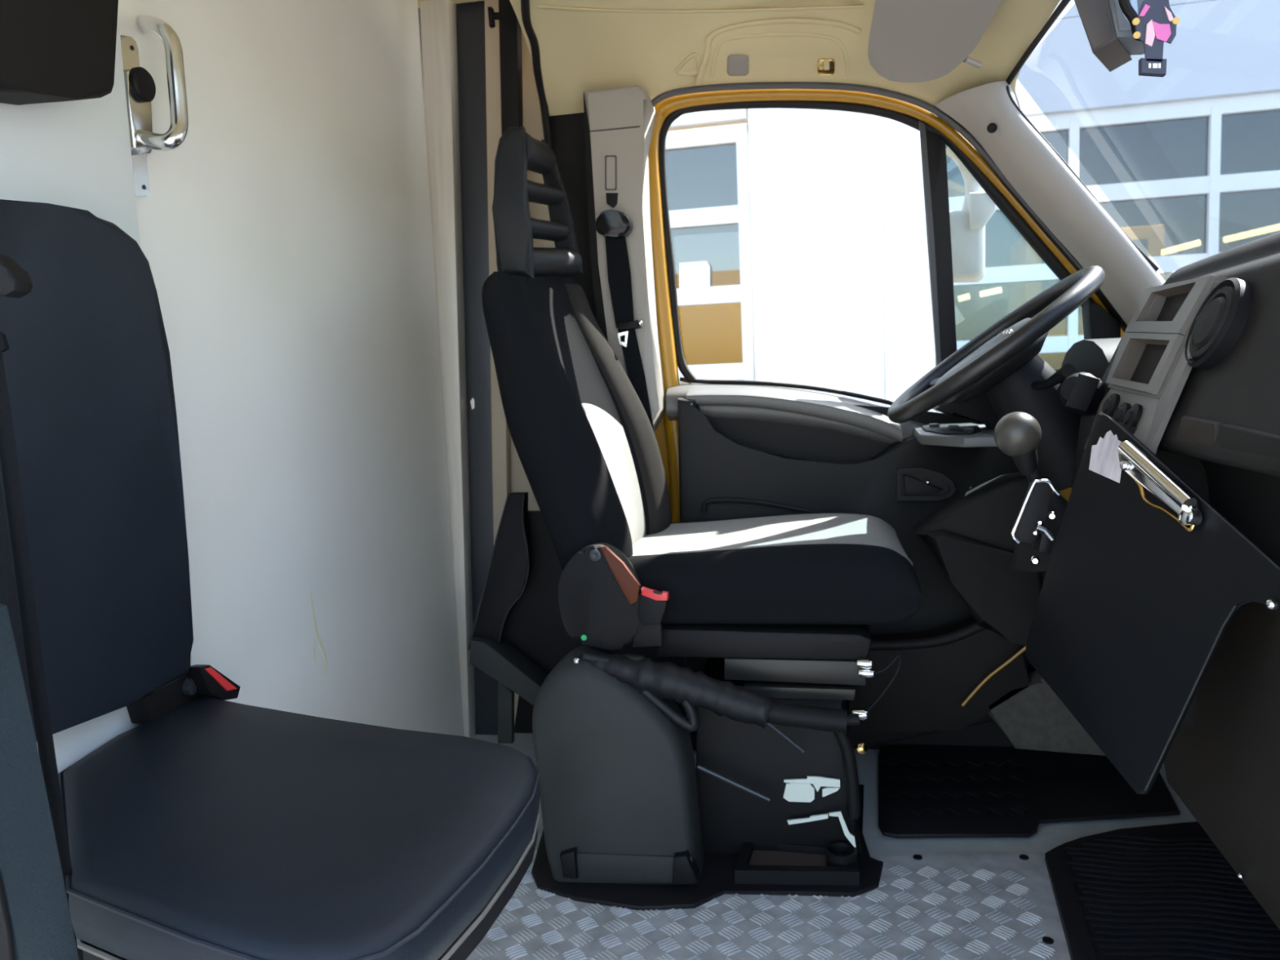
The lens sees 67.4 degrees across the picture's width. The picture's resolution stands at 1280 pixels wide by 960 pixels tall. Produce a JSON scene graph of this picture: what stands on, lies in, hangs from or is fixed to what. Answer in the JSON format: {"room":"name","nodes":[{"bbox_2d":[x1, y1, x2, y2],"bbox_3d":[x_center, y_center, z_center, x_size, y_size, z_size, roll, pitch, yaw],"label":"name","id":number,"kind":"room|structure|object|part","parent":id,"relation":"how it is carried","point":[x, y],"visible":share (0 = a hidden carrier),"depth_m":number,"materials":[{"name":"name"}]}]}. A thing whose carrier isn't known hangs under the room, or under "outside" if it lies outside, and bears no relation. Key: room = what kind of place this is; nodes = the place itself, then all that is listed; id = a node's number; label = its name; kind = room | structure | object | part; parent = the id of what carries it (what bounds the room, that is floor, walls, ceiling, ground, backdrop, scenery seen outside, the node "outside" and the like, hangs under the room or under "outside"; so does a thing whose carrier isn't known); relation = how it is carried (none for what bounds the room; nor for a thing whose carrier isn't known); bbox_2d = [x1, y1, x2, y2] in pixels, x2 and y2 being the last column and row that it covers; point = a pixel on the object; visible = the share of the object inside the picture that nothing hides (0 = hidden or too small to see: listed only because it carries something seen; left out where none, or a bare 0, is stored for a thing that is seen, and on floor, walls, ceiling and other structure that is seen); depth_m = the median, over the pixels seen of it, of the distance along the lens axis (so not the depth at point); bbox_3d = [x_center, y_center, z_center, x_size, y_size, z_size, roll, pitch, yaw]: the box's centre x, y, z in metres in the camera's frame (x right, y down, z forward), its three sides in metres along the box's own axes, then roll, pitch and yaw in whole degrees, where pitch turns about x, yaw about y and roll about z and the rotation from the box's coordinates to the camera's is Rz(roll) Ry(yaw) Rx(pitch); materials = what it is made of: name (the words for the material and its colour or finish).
{"room":"van cab interior","nodes":[
{"label":"van cab interior","id":0,"kind":"room"},
{"bbox_2d":[0,12,141,773],"bbox_3d":[-0.720,-0.061,0.844,0.050,1.760,0.818,-1,6,10],"label":"wall","id":1,"kind":"structure","parent":0,"point":[73,153],"depth_m":1.11,"materials":[{"name":"white"}]},
{"bbox_2d":[0,603,79,959],"bbox_3d":[-0.500,0.230,0.698,0.134,0.339,0.056,-1,6,10],"label":"trim","id":2,"kind":"structure","parent":1,"relation":"attached to","point":[36,922],"depth_m":0.70,"materials":[{"name":"plastic"}]},
{"bbox_2d":[0,0,118,105],"bbox_3d":[-0.639,-0.479,0.980,0.070,0.204,0.240,-1,6,10],"label":"block","id":3,"kind":"object","parent":1,"relation":"attached to","point":[51,51],"visible":1,"depth_m":0.99,"materials":[{"name":"black plastic"}]},
{"bbox_2d":[0,199,540,959],"bbox_3d":[-0.402,0.082,1.010,0.511,0.753,0.507,-1,6,10],"label":"chair","id":4,"kind":"object","parent":1,"relation":"attached to","point":[211,827],"visible":0.98,"depth_m":1.00,"materials":[{"name":"black leather"}]},
{"bbox_2d":[0,253,84,959],"bbox_3d":[-0.514,0.136,0.805,0.106,0.655,0.045,4,9,45],"label":"frame","id":5,"kind":"object","parent":4,"relation":"attached to","point":[15,282],"visible":0.59,"depth_m":0.83,"materials":[{"name":"grey metal"}]},
{"bbox_3d":[-0.625,-0.011,1.014,0.055,0.552,0.359,-1,6,10],"label":"backrest","id":6,"kind":"part","parent":4,"relation":"part of","materials":[{"name":"black plastic"}]},
{"bbox_2d":[62,696,540,959],"bbox_3d":[-0.391,0.366,1.026,0.505,0.126,0.477,-1,6,10],"label":"cushion","id":7,"kind":"object","parent":4,"relation":"on","point":[209,828],"depth_m":0.94,"materials":[{"name":"black leather"}]},
{"bbox_2d":[117,0,464,736],"bbox_3d":[-0.549,-0.158,1.676,0.120,1.760,1.191,-1,6,10],"label":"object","id":8,"kind":"structure","parent":1,"relation":"in","point":[279,155],"depth_m":1.64,"materials":[{"name":"white laminate"}]},
{"bbox_3d":[-0.652,-0.467,1.237,0.004,0.203,0.039,-1,6,10],"label":"handle plate","id":9,"kind":"part","parent":8,"relation":"part of","materials":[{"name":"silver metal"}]},
{"bbox_3d":[-0.636,-0.506,1.229,0.011,0.042,0.042,-1,6,10],"label":"lock knob","id":10,"kind":"part","parent":8,"relation":"part of","materials":[{"name":"black plastic"}]},
{"bbox_3d":[-0.623,-0.511,1.228,0.096,0.188,0.051,3,8,41],"label":"bow handle","id":11,"kind":"part","parent":8,"relation":"part of","materials":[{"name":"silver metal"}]},
{"bbox_2d":[509,30,555,724],"bbox_3d":[-0.259,-0.275,2.323,0.332,1.892,0.030,-1,6,10],"label":"wall","id":12,"kind":"structure","parent":0,"point":[532,120],"depth_m":2.25,"materials":[{"name":"beige"}]},
{"bbox_2d":[417,0,552,737],"bbox_3d":[-0.375,-0.255,2.190,0.487,2.054,0.374,-1,6,10],"label":"door frame","id":13,"kind":"structure","parent":12,"relation":"attached to","point":[460,49],"depth_m":2.26,"materials":[{"name":"metal"}]},
{"bbox_3d":[-0.389,-0.277,2.325,0.160,1.886,0.050,-1,6,10],"label":"post","id":14,"kind":"part","parent":13,"relation":"part of","materials":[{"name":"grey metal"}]},
{"bbox_2d":[595,209,654,431],"bbox_3d":[-0.033,-0.340,2.084,0.106,0.478,0.045,-1,6,10],"label":"belt","id":15,"kind":"object","parent":12,"relation":"hanging from","point":[615,225],"visible":0.99,"depth_m":2.08,"materials":[{"name":"black fabric"}]},
{"bbox_2d":[582,85,671,511],"bbox_3d":[-0.001,-0.338,2.197,0.192,1.167,0.188,-1,6,10],"label":"trim","id":16,"kind":"structure","parent":12,"relation":"attached to","point":[620,122],"depth_m":2.09,"materials":[{"name":"grey plastic"}]},
{"bbox_2d":[606,644,1035,749],"bbox_3d":[0.505,0.455,2.212,1.350,0.340,0.030,-1,6,10],"label":"baseboard","id":17,"kind":"structure","parent":12,"relation":"attached to","point":[988,734],"depth_m":2.18,"materials":[{"name":"black plastic"}]},
{"bbox_2d":[514,112,671,733],"bbox_3d":[-0.123,-0.100,2.306,0.462,1.523,0.030,-1,6,10],"label":"wall panel","id":18,"kind":"object","parent":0,"point":[567,131],"visible":0.03,"depth_m":2.23,"materials":[{"name":"black plastic"}]},
{"bbox_2d":[417,0,1060,115],"bbox_3d":[-0.026,-0.797,1.228,1.395,0.476,1.975,-1,6,10],"label":"ceiling","id":19,"kind":"structure","parent":0,"point":[658,46],"depth_m":2.02,"materials":[{"name":"beige plastic"}]},
{"bbox_2d":[487,0,523,134],"bbox_3d":[-0.287,-0.802,2.142,0.072,0.635,0.035,-1,6,10],"label":"pole","id":20,"kind":"object","parent":19,"relation":"attached to","point":[509,28],"visible":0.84,"depth_m":2.11,"materials":[{"name":"black plastic"}]},
{"bbox_3d":[-0.320,-1.022,2.115,0.025,0.018,0.015,-1,6,10],"label":"knob","id":21,"kind":"part","parent":20,"relation":"part of","materials":[{"name":"black plastic"}]},
{"bbox_2d":[867,0,1001,82],"bbox_3d":[0.536,-0.842,1.727,0.235,0.166,0.309,-1,6,10],"label":"sun visor","id":22,"kind":"object","parent":19,"relation":"attached to","point":[910,41],"visible":1,"depth_m":1.76,"materials":[{"name":"grey plastic"}]},
{"bbox_3d":[0.625,-0.786,1.806,0.040,0.019,0.012,-6,7,-27],"label":"visor arm","id":23,"kind":"part","parent":22,"relation":"part of","materials":[{"name":"grey plastic"}]},
{"bbox_2d":[466,733,1197,959],"bbox_3d":[0.268,0.737,1.417,1.900,0.060,1.950,-1,6,10],"label":"floor","id":24,"kind":"structure","parent":0,"point":[935,898],"depth_m":1.54,"materials":[{"name":"metal"}]},
{"bbox_2d":[467,492,584,743],"bbox_3d":[-0.247,0.300,2.101,0.257,0.556,0.120,-1,6,10],"label":"holder","id":25,"kind":"object","parent":24,"relation":"on","point":[519,633],"visible":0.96,"depth_m":2.09,"materials":[{"name":"black plastic"}]},
{"bbox_3d":[-0.303,0.189,2.082,0.138,0.323,0.030,-1,6,10],"label":"holder plate","id":26,"kind":"part","parent":25,"relation":"part of","materials":[{"name":"black plastic"}]},
{"bbox_3d":[-0.295,0.508,2.113,0.040,0.145,0.020,-1,6,10],"label":"holder post","id":27,"kind":"part","parent":25,"relation":"part of","materials":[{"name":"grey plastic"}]},
{"bbox_2d":[531,784,883,911],"bbox_3d":[0.108,0.670,1.821,0.675,0.010,0.536,-1,6,10],"label":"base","id":28,"kind":"object","parent":24,"relation":"on","point":[717,878],"visible":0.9,"depth_m":1.62,"materials":[{"name":"black plastic"}]},
{"bbox_2d":[532,644,704,884],"bbox_3d":[-0.041,0.502,1.660,0.285,0.411,0.117,-1,6,10],"label":"cover","id":29,"kind":"object","parent":28,"relation":"on","point":[618,781],"visible":0.94,"depth_m":1.62,"materials":[{"name":"grey plastic"}]},
{"bbox_2d":[573,650,859,733],"bbox_3d":[0.125,0.354,1.605,0.470,0.140,0.067,-1,6,10],"label":"lever","id":30,"kind":"object","parent":29,"relation":"attached to","point":[655,681],"visible":0.98,"depth_m":1.59,"materials":[{"name":"black leather"}]},
{"bbox_2d":[481,126,921,853],"bbox_3d":[0.130,-0.019,1.847,0.758,1.363,0.530,-1,6,10],"label":"chair","id":31,"kind":"object","parent":28,"relation":"on","point":[783,606],"visible":0.99,"depth_m":1.68,"materials":[{"name":"black fabric"}]},
{"bbox_3d":[-0.107,-0.109,1.896,0.268,0.612,0.488,-1,6,10],"label":"backrest","id":32,"kind":"part","parent":31,"relation":"part of","materials":[{"name":"black fabric"}]},
{"bbox_3d":[0.162,0.526,1.667,0.127,0.065,0.009,-1,6,10],"label":"linkage rod","id":33,"kind":"part","parent":31,"relation":"part of","materials":[{"name":"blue metal"}]},
{"bbox_2d":[627,543,921,625],"bbox_3d":[0.223,0.164,1.870,0.578,0.142,0.452,-1,6,10],"label":"cushion","id":34,"kind":"object","parent":31,"relation":"on","point":[705,584],"depth_m":1.65,"materials":[{"name":"black fabric"}]},
{"bbox_3d":[0.246,0.438,1.642,0.071,0.060,0.007,-1,6,10],"label":"linkage rod","id":35,"kind":"part","parent":31,"relation":"part of","materials":[{"name":"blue metal"}]},
{"bbox_3d":[0.269,0.327,1.671,0.242,0.046,0.050,-1,6,10],"label":"slide rail","id":36,"kind":"part","parent":31,"relation":"part of","materials":[{"name":"black metal"}]},
{"bbox_3d":[0.277,0.363,1.669,0.190,0.022,0.050,-1,6,10],"label":"slide rail","id":37,"kind":"part","parent":31,"relation":"part of","materials":[{"name":"grey metal"}]},
{"bbox_3d":[0.354,0.497,1.650,0.048,0.168,0.021,-1,6,10],"label":"support post","id":38,"kind":"part","parent":31,"relation":"part of","materials":[{"name":"black plastic"}]},
{"bbox_3d":[0.416,0.347,1.643,0.064,0.102,0.006,-1,6,10],"label":"adjuster arm","id":39,"kind":"part","parent":31,"relation":"part of","materials":[{"name":"black plastic"}]},
{"bbox_2d":[734,841,859,885],"bbox_3d":[0.272,0.656,1.663,0.206,0.037,0.120,-1,6,10],"label":"tray","id":40,"kind":"object","parent":28,"relation":"on","point":[835,864],"visible":0.99,"depth_m":1.63,"materials":[{"name":"black plastic"}]},
{"bbox_2d":[825,841,857,866],"bbox_3d":[0.347,0.652,1.653,0.054,0.033,0.054,-1,6,10],"label":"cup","id":41,"kind":"object","parent":40,"relation":"on","point":[837,853],"depth_m":1.65,"materials":[{"name":"black plastic"}]},
{"bbox_3d":[0.001,0.745,1.220,1.243,0.006,1.220,-1,6,10],"label":"tread plate","id":42,"kind":"part","parent":24,"relation":"part of","materials":[{"name":"metal"}]},
{"bbox_2d":[878,744,1179,838],"bbox_3d":[0.789,0.623,1.968,0.613,0.012,0.496,-1,6,10],"label":"floor mat","id":43,"kind":"object","parent":24,"relation":"on","point":[925,790],"visible":0.93,"depth_m":1.92,"materials":[{"name":"black rubber"}]},
{"bbox_2d":[1044,822,1279,959],"bbox_3d":[0.882,0.671,1.476,0.494,0.017,0.707,-1,6,10],"label":"mat","id":44,"kind":"object","parent":24,"relation":"on","point":[1167,891],"visible":0.85,"depth_m":1.51,"materials":[{"name":"black rubber"}]},
{"bbox_2d":[1059,487,1071,501],"bbox_3d":[0.472,0.293,2.332,1.900,0.760,0.030,-1,6,10],"label":"wall","id":45,"kind":"structure","parent":0,"point":[1065,493],"depth_m":2.20,"materials":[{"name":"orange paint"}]},
{"bbox_2d":[648,81,1120,750],"bbox_3d":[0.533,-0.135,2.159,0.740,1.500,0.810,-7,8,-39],"label":"door","id":46,"kind":"structure","parent":45,"relation":"in","point":[736,449],"depth_m":2.10,"materials":[{"name":"orange paint"}]},
{"bbox_3d":[0.340,-0.142,2.138,0.466,0.134,0.064,-1,6,10],"label":"armrest rail","id":47,"kind":"part","parent":46,"relation":"part of","materials":[{"name":"grey plastic"}]},
{"bbox_3d":[0.477,0.211,2.158,0.778,0.817,0.090,-1,6,10],"label":"panel","id":48,"kind":"part","parent":46,"relation":"part of","materials":[{"name":"black plastic"}]},
{"bbox_3d":[0.608,0.009,2.057,0.082,0.042,0.012,-1,6,10],"label":"pull lever","id":49,"kind":"part","parent":46,"relation":"part of","materials":[{"name":"black plastic"}]},
{"bbox_3d":[0.613,0.008,2.062,0.122,0.073,0.020,-1,6,10],"label":"handle","id":50,"kind":"part","parent":46,"relation":"part of","materials":[{"name":"black plastic"}]},
{"bbox_2d":[928,423,939,427],"bbox_3d":[0.615,-0.114,2.005,0.020,0.008,0.018,-1,6,10],"label":"switch","id":51,"kind":"object","parent":46,"relation":"attached to","point":[931,425],"depth_m":2.00,"materials":[{"name":"black plastic"}]},
{"bbox_2d":[947,425,959,429],"bbox_3d":[0.630,-0.106,1.929,0.020,0.008,0.018,-1,6,10],"label":"switch","id":52,"kind":"object","parent":46,"relation":"attached to","point":[950,427],"depth_m":1.92,"materials":[{"name":"black plastic"}]},
{"bbox_3d":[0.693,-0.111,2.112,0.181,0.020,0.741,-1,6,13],"label":"switch panel","id":53,"kind":"part","parent":46,"relation":"part of","materials":[{"name":"grey plastic"}]},
{"bbox_2d":[962,426,973,431],"bbox_3d":[0.637,-0.099,1.865,0.020,0.008,0.018,-1,6,10],"label":"switch","id":54,"kind":"object","parent":46,"relation":"attached to","point":[964,428],"depth_m":1.86,"materials":[{"name":"black plastic"}]},
{"bbox_2d":[946,146,995,282],"bbox_3d":[0.813,-0.673,2.396,0.126,0.350,0.120,-1,6,10],"label":"mirror","id":55,"kind":"object","parent":46,"relation":"attached to","point":[967,225],"visible":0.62,"depth_m":2.37,"materials":[{"name":"white plastic"}]},
{"bbox_3d":[0.806,-0.745,2.389,0.098,0.204,0.057,-1,6,10],"label":"arm","id":56,"kind":"part","parent":55,"relation":"part of","materials":[{"name":"white plastic"}]},
{"bbox_3d":[0.995,-0.265,2.074,0.069,0.253,0.060,-1,6,10],"label":"corner trim","id":57,"kind":"part","parent":46,"relation":"part of","materials":[{"name":"grey plastic"}]},
{"bbox_3d":[1.028,0.253,1.177,0.030,1.050,1.850,-1,6,10],"label":"wall","id":58,"kind":"structure","parent":0,"visible":0},
{"bbox_2d":[988,670,1105,755],"bbox_3d":[0.861,0.475,1.998,0.303,0.191,0.060,-1,6,10],"label":"trim","id":59,"kind":"structure","parent":58,"relation":"attached to","point":[1034,717],"depth_m":1.98,"materials":[{"name":"grey carpet"}]},
{"bbox_2d":[934,80,1164,332],"bbox_3d":[0.881,-0.555,1.991,0.513,0.549,0.127,-1,6,10],"label":"trim","id":60,"kind":"structure","parent":58,"relation":"attached to","point":[1027,162],"depth_m":1.95,"materials":[{"name":"grey plastic"}]},
{"bbox_2d":[912,231,1279,929],"bbox_3d":[0.701,0.082,1.225,0.531,0.792,1.720,-1,6,10],"label":"dashboard","id":61,"kind":"object","parent":58,"relation":"attached to","point":[1193,373],"depth_m":1.20,"materials":[{"name":"grey plastic"}]},
{"bbox_3d":[0.716,0.173,1.969,0.295,0.386,0.100,-1,6,10],"label":"kick panel","id":62,"kind":"part","parent":61,"relation":"part of","materials":[{"name":"grey plastic"}]},
{"bbox_3d":[0.765,-0.113,1.948,0.334,0.223,0.100,-1,6,10],"label":"knee panel","id":63,"kind":"part","parent":61,"relation":"part of","materials":[{"name":"black plastic"}]},
{"bbox_2d":[887,266,1105,491],"bbox_3d":[0.659,-0.174,1.752,0.415,0.406,0.430,2,8,37],"label":"steering wheel","id":64,"kind":"object","parent":61,"relation":"attached to","point":[1002,362],"visible":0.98,"depth_m":1.68,"materials":[{"name":"black plastic"}]},
{"bbox_2d":[1058,372,1105,415],"bbox_3d":[0.712,-0.135,1.537,0.064,0.077,0.118,3,8,40],"label":"switch","id":65,"kind":"object","parent":64,"relation":"attached to","point":[1081,393],"depth_m":1.49,"materials":[{"name":"black plastic"}]},
{"bbox_2d":[994,411,1067,572],"bbox_3d":[0.625,0.014,1.428,0.148,0.236,0.156,-8,8,-40],"label":"lever","id":66,"kind":"object","parent":61,"relation":"attached to","point":[1018,434],"visible":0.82,"depth_m":1.41,"materials":[{"name":"grey plastic"}]},
{"bbox_3d":[0.561,-0.068,1.427,0.066,0.067,0.066,-1,6,10],"label":"knob","id":67,"kind":"part","parent":66,"relation":"part of","materials":[{"name":"grey"}]},
{"bbox_3d":[0.545,0.057,1.328,0.064,0.118,0.039,-1,6,10],"label":"phone bracket","id":68,"kind":"part","parent":61,"relation":"part of","materials":[{"name":"black plastic"}]},
{"bbox_3d":[0.560,0.086,1.333,0.019,0.027,0.030,-1,6,10],"label":"arm","id":69,"kind":"part","parent":61,"relation":"part of","materials":[{"name":"black plastic"}]},
{"bbox_3d":[0.555,0.072,1.315,0.026,0.024,0.008,-1,6,10],"label":"lever","id":70,"kind":"part","parent":61,"relation":"part of","materials":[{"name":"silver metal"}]},
{"bbox_2d":[1061,337,1121,377],"bbox_3d":[0.879,-0.219,1.701,0.175,0.068,0.320,-1,6,10],"label":"hood","id":71,"kind":"object","parent":61,"relation":"attached to","point":[1095,357],"depth_m":1.66,"materials":[{"name":"black plastic"}]},
{"bbox_2d":[1025,412,1279,794],"bbox_3d":[0.599,0.142,1.122,0.088,0.430,0.386,-3,6,-10],"label":"board","id":72,"kind":"object","parent":61,"relation":"attached to","point":[1144,580],"visible":1,"depth_m":1.14,"materials":[{"name":"black plastic"}]},
{"bbox_3d":[0.655,-0.055,1.110,0.030,0.036,0.121,-1,6,10],"label":"glovebox lid","id":73,"kind":"part","parent":61,"relation":"part of","materials":[{"name":"grey plastic"}]},
{"bbox_2d":[1184,277,1253,370],"bbox_3d":[0.697,-0.186,1.154,0.061,0.112,0.112,-1,6,10],"label":"round vent","id":74,"kind":"object","parent":61,"relation":"attached to","point":[1219,317],"depth_m":1.13,"materials":[{"name":"grey plastic"}]},
{"bbox_3d":[0.732,0.288,0.911,0.110,0.448,1.070,-1,6,10],"label":"panel","id":75,"kind":"part","parent":61,"relation":"part of","materials":[{"name":"grey plastic"}]},
{"bbox_3d":[0.622,-0.024,0.919,0.030,0.046,0.255,-1,6,10],"label":"glovebox lid","id":76,"kind":"part","parent":61,"relation":"part of","materials":[{"name":"grey plastic"}]},
{"label":"outside","id":77,"kind":"structure","parent":0,"visible":0},
{"bbox_3d":[1.430,0.530,7.984,80.000,0.040,80.000,-1,6,10],"label":"ground","id":78,"kind":"structure","parent":77,"visible":0},
{"bbox_2d":[678,179,964,383],"bbox_3d":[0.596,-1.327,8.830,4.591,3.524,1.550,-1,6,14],"label":"building","id":79,"kind":"structure","parent":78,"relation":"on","point":[711,334],"depth_m":8.09,"materials":[{"name":"orange paint"}]},
{"bbox_2d":[665,0,1279,413],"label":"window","id":80,"kind":"structure","parent":78,"relation":"on","point":[817,215],"depth_m":6.96,"materials":[{"name":"white"}]},
{"bbox_2d":[679,261,710,291],"bbox_3d":[0.419,-1.561,7.365,0.242,0.219,0.004,-1,6,14],"label":"paper notice","id":81,"kind":"object","parent":80,"relation":"attached to","point":[693,276],"visible":1,"depth_m":7.36,"materials":[{"name":"white paper"}]},
{"bbox_3d":[-1.542,-1.979,7.847,4.890,0.130,0.060,-1,6,14],"label":"door rail","id":82,"kind":"part","parent":80,"relation":"part of","materials":[{"name":"white metal"}]},
{"bbox_3d":[-1.567,-2.567,7.784,4.890,0.130,0.060,-1,6,14],"label":"door rail","id":83,"kind":"part","parent":80,"relation":"part of","materials":[{"name":"white"}]},
{"bbox_3d":[-1.517,-1.392,7.910,4.890,0.130,0.060,-1,6,14],"label":"door rail","id":84,"kind":"part","parent":80,"relation":"part of","materials":[{"name":"white metal"}]},
{"bbox_3d":[-1.493,-0.804,7.974,4.890,0.130,0.060,-1,6,14],"label":"door rail","id":85,"kind":"part","parent":80,"relation":"part of","materials":[{"name":"white"}]},
{"bbox_3d":[1.314,-1.984,7.122,0.943,5.150,0.350,-1,6,14],"label":"wall panel","id":86,"kind":"part","parent":80,"relation":"part of","materials":[{"name":"white paint"}]},
{"bbox_3d":[1.937,-1.992,6.950,0.349,5.150,0.380,-1,6,14],"label":"wall panel","id":87,"kind":"part","parent":80,"relation":"part of","materials":[{"name":"white"}]},
{"bbox_2d":[957,293,970,302],"bbox_3d":[2.763,-1.555,8.186,0.102,0.070,0.050,-1,6,14],"label":"lamp","id":88,"kind":"object","parent":80,"relation":"attached to","point":[966,296],"visible":1,"depth_m":8.17,"materials":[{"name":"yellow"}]},
{"bbox_2d":[979,286,1002,297],"bbox_3d":[2.971,-1.592,8.130,0.181,0.079,0.050,-1,6,14],"label":"lamp","id":89,"kind":"object","parent":80,"relation":"attached to","point":[997,290],"visible":1,"depth_m":8.11,"materials":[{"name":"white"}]},
{"bbox_3d":[4.322,-0.987,6.508,4.444,0.115,0.060,-1,6,14],"label":"door rail","id":90,"kind":"part","parent":80,"relation":"part of","materials":[{"name":"white"}]},
{"bbox_3d":[4.301,-1.495,6.453,4.444,0.115,0.060,-1,6,14],"label":"door rail","id":91,"kind":"part","parent":80,"relation":"part of","materials":[{"name":"white"}]},
{"bbox_3d":[4.279,-2.004,6.398,4.444,0.115,0.060,-1,6,14],"label":"door rail","id":92,"kind":"part","parent":80,"relation":"part of","materials":[{"name":"white metal"}]},
{"bbox_3d":[4.258,-2.512,6.343,4.444,0.115,0.060,-1,6,14],"label":"door rail","id":93,"kind":"part","parent":80,"relation":"part of","materials":[{"name":"white"}]},
{"bbox_2d":[1160,239,1200,255],"bbox_3d":[4.265,-1.833,7.573,0.284,0.110,0.050,-1,6,14],"label":"lamp","id":94,"kind":"object","parent":80,"relation":"attached to","point":[1192,244],"visible":1,"depth_m":7.56,"materials":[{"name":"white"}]},
{"bbox_2d":[1222,223,1279,243],"bbox_3d":[4.848,-1.934,7.416,0.609,0.161,0.050,-1,6,14],"label":"lamp","id":95,"kind":"object","parent":80,"relation":"attached to","point":[1273,228],"visible":1,"depth_m":7.43,"materials":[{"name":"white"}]},
{"bbox_2d":[1009,224,1164,369],"bbox_3d":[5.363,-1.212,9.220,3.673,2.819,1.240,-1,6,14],"label":"building","id":96,"kind":"structure","parent":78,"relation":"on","point":[1149,238],"depth_m":8.99,"materials":[{"name":"orange paint"}]},
{"bbox_3d":[0.121,-0.465,0.350,1.486,0.741,0.122,-1,6,10],"label":"trim","id":97,"kind":"structure","parent":0,"visible":0},
{"bbox_2d":[1005,0,1159,271],"bbox_3d":[0.788,-0.546,1.127,0.378,0.446,1.760,-1,6,10],"label":"seal","id":98,"kind":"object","parent":97,"relation":"attached to","point":[1062,5],"depth_m":1.90,"materials":[{"name":"black rubber"}]},
{"bbox_2d":[1074,0,1144,71],"bbox_3d":[0.608,-0.648,1.207,0.194,0.239,0.107,-8,8,-42],"label":"rearview mirror","id":99,"kind":"object","parent":98,"relation":"attached to","point":[1109,28],"visible":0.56,"depth_m":1.17,"materials":[{"name":"grey plastic"}]},
{"bbox_3d":[0.589,-0.575,1.166,0.031,0.055,0.004,-1,6,10],"label":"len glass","id":100,"kind":"part","parent":99,"relation":"part of","materials":[{"name":"grey"}]},
{"bbox_2d":[1132,0,1179,77],"bbox_3d":[0.600,-0.542,1.120,0.051,0.137,0.014,-1,6,10],"label":"figurine","id":101,"kind":"object","parent":99,"relation":"hanging from","point":[1155,24],"visible":1,"depth_m":1.12,"materials":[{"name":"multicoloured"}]}
]}

